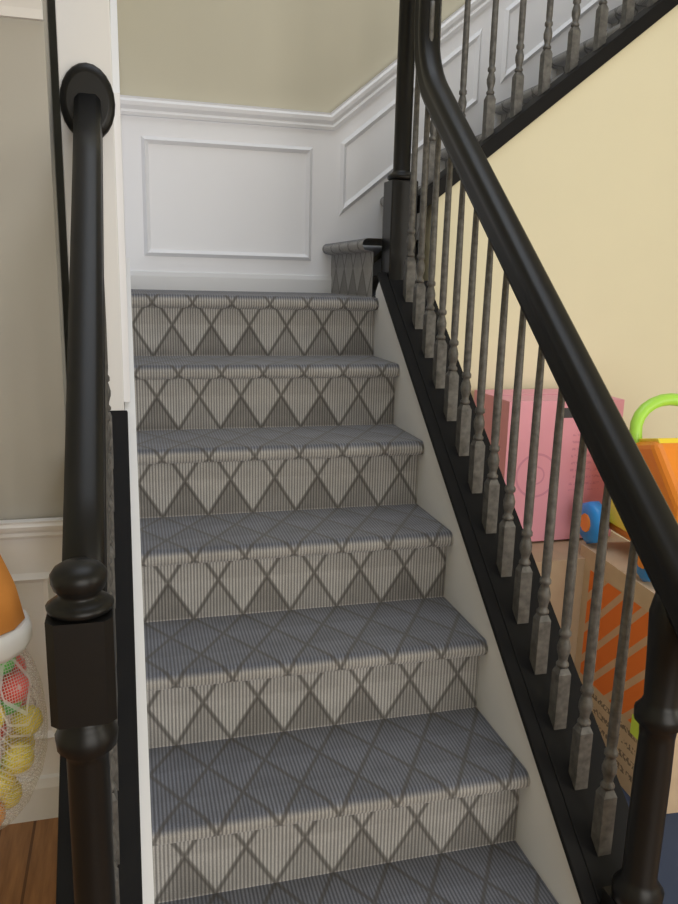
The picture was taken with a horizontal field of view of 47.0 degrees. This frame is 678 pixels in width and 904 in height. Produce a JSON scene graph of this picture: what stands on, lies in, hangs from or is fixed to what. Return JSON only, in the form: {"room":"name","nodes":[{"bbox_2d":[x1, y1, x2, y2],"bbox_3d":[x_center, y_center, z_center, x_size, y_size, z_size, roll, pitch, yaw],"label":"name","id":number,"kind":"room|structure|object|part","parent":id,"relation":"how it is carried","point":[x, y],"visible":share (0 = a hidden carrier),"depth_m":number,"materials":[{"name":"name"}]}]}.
{"room":"home staircase","nodes":[
{"label":"home staircase","id":0,"kind":"room"},
{"bbox_2d":[0,817,57,903],"bbox_3d":[0.584,1.437,0.765,5.800,0.050,6.496,-2,13,-15],"label":"floor","id":1,"kind":"structure","parent":0,"point":[28,850],"depth_m":2.06,"materials":[{"name":"brown wood"}]},
{"bbox_2d":[56,0,677,903],"bbox_3d":[1.090,-0.968,2.497,3.772,3.912,2.242,-2,13,-15],"label":"staircase","id":2,"kind":"structure","parent":1,"relation":"on","point":[330,692],"depth_m":2.01,"materials":[{"name":"grey carpet"}]},
{"bbox_2d":[44,62,119,903],"bbox_3d":[-0.514,0.144,1.643,0.134,2.038,1.171,-2,13,-15],"label":"stair railing","id":3,"kind":"object","parent":2,"relation":"attached to","point":[80,624],"visible":1,"depth_m":1.25,"materials":[{"name":"black paint"}]},
{"bbox_3d":[-0.387,0.704,1.237,0.096,1.127,0.096,-2,13,-15],"label":"newel post","id":4,"kind":"part","parent":3,"relation":"part of","materials":[{"name":"black paint"}]},
{"bbox_3d":[-0.508,-0.330,1.563,0.134,1.078,1.119,-2,13,-15],"label":"handrail","id":5,"kind":"part","parent":3,"relation":"part of","materials":[{"name":"black paint"}]},
{"bbox_2d":[381,0,677,903],"bbox_3d":[0.435,-0.579,1.942,0.100,3.363,1.835,-2,13,-15],"label":"stair railing","id":6,"kind":"object","parent":2,"relation":"attached to","point":[651,526],"visible":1,"depth_m":1.82,"materials":[{"name":"black paint"}]},
{"bbox_3d":[0.212,-0.767,2.760,0.100,3.363,0.100,-2,13,-15],"label":"newel post landing","id":7,"kind":"part","parent":6,"relation":"part of","materials":[{"name":"black paint"}]},
{"bbox_3d":[0.468,-0.832,1.783,0.068,2.199,1.629,-2,13,-15],"label":"handrail","id":8,"kind":"part","parent":6,"relation":"part of","materials":[{"name":"black paint"}]},
{"bbox_3d":[0.593,0.732,1.510,0.098,1.002,0.098,-2,13,-15],"label":"newel post","id":9,"kind":"part","parent":6,"relation":"part of","materials":[{"name":"black paint"}]},
{"bbox_2d":[427,0,657,185],"bbox_3d":[1.527,-2.415,2.743,2.653,2.943,0.068,-2,13,-15],"label":"stair railing","id":10,"kind":"object","parent":2,"relation":"on","point":[627,14],"visible":0.89,"depth_m":2.74,"materials":[{"name":"grey wood"}]},
{"bbox_2d":[621,787,677,903],"bbox_3d":[1.070,1.035,2.474,1.100,0.012,1.500,-2,13,-15],"label":"area rug","id":11,"kind":"object","parent":1,"relation":"on","point":[668,867],"visible":0.02,"depth_m":2.11,"materials":[{"name":"blue fabric"}]},
{"bbox_2d":[532,532,629,663],"bbox_3d":[0.786,0.607,2.904,0.460,0.622,0.460,-2,13,-15],"label":"cardboard box","id":12,"kind":"object","parent":11,"relation":"on","point":[560,547],"visible":0.2,"depth_m":2.63,"materials":[{"name":"beige cardboard"}]},
{"bbox_2d":[474,389,624,540],"bbox_3d":[0.741,0.037,2.845,0.440,0.502,0.280,-2,13,-15],"label":"box","id":13,"kind":"object","parent":12,"relation":"on","point":[593,482],"visible":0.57,"depth_m":2.70,"materials":[{"name":"pink cardboard"}]},
{"bbox_2d":[575,542,677,813],"bbox_3d":[1.084,0.684,2.503,0.465,0.662,0.520,-1,13,-11],"label":"cardboard box","id":14,"kind":"object","parent":11,"relation":"on","point":[617,554],"visible":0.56,"depth_m":2.43,"materials":[{"name":"orange cardboard"}]},
{"bbox_2d":[580,393,677,581],"bbox_3d":[1.080,0.089,2.450,0.450,0.520,0.488,-1,13,-11],"label":"toy","id":15,"kind":"object","parent":14,"relation":"on","point":[660,455],"visible":0.46,"depth_m":2.43,"materials":[{"name":"orange plastic"}]},
{"bbox_3d":[1.085,0.107,2.428,0.332,0.314,0.429,-1,13,-11],"label":"activity panel","id":16,"kind":"part","parent":15,"relation":"part of","materials":[{"name":"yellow plastic"}]},
{"bbox_3d":[1.068,-0.076,2.499,0.300,0.220,0.090,-1,13,-11],"label":"handle","id":17,"kind":"part","parent":15,"relation":"part of","materials":[{"name":"green plastic"}]},
{"bbox_2d":[0,0,66,519],"bbox_3d":[-1.670,-1.477,1.515,2.020,5.200,0.130,-2,13,-15],"label":"wall","id":18,"kind":"structure","parent":0,"point":[33,375],"depth_m":1.94,"materials":[{"name":"grey paint"}]},
{"bbox_2d":[0,555,42,825],"bbox_3d":[-0.809,0.320,1.805,0.299,1.132,0.466,3,13,7],"label":"bag","id":19,"kind":"object","parent":18,"relation":"attached to","point":[18,755],"visible":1,"depth_m":1.75,"materials":[{"name":"yellow fabric"}]},
{"bbox_2d":[0,0,42,20],"bbox_3d":[-1.658,-1.017,1.528,2.017,0.100,0.050,-2,13,-15],"label":"trim","id":20,"kind":"structure","parent":18,"relation":"attached to","point":[20,9],"depth_m":1.79,"materials":[{"name":"white paint"}]},
{"bbox_2d":[1,773,58,825],"bbox_3d":[-1.711,1.014,1.990,2.017,0.130,0.018,-2,13,-15],"label":"baseboard","id":21,"kind":"structure","parent":18,"relation":"attached to","point":[39,800],"depth_m":2.21,"materials":[{"name":"white paint"}]},
{"bbox_2d":[0,517,62,778],"bbox_3d":[-1.701,0.643,1.905,2.017,0.891,0.038,-2,13,-15],"label":"wainscoting","id":22,"kind":"structure","parent":18,"relation":"attached to","point":[30,549],"depth_m":2.10,"materials":[{"name":"white paint"}]},
{"bbox_2d":[47,0,464,372],"bbox_3d":[-0.175,-1.820,3.214,5.800,5.200,0.120,-2,13,-15],"label":"wall","id":23,"kind":"structure","parent":0,"point":[306,55],"depth_m":3.15,"materials":[{"name":"beige paint"}]},
{"bbox_2d":[130,270,331,292],"bbox_3d":[-0.462,-0.721,3.308,0.883,0.075,0.016,-2,13,-15],"label":"baseboard","id":24,"kind":"structure","parent":23,"relation":"attached to","point":[148,280],"depth_m":3.30,"materials":[{"name":"white paint"}]},
{"bbox_2d":[120,0,622,275],"bbox_3d":[0.932,-2.181,3.348,3.693,2.972,0.038,-2,13,-15],"label":"wainscoting","id":25,"kind":"structure","parent":23,"relation":"attached to","point":[209,187],"depth_m":3.28,"materials":[{"name":"white paint"}]},
{"bbox_2d":[423,5,677,541],"bbox_3d":[1.557,-1.052,3.070,2.571,3.850,0.114,-2,13,-15],"label":"wall","id":26,"kind":"structure","parent":0,"point":[591,182],"depth_m":2.88,"materials":[{"name":"beige paint"}]},
{"bbox_3d":[-0.778,-1.653,2.400,0.124,5.200,1.172,-2,13,-15],"label":"wall","id":27,"kind":"structure","parent":0,"visible":0},
{"bbox_2d":[55,0,123,410],"bbox_3d":[-0.624,-1.523,1.837,0.129,5.200,0.020,-2,13,-15],"label":"trim","id":28,"kind":"structure","parent":27,"relation":"attached to","point":[83,28],"depth_m":2.00,"materials":[{"name":"white paint"}]},
{"bbox_2d":[110,0,129,401],"bbox_3d":[-0.727,-0.862,2.591,0.020,1.220,1.166,-2,13,-15],"label":"trim","id":29,"kind":"structure","parent":27,"relation":"attached to","point":[113,3],"depth_m":2.10,"materials":[{"name":"white paint"}]}
]}

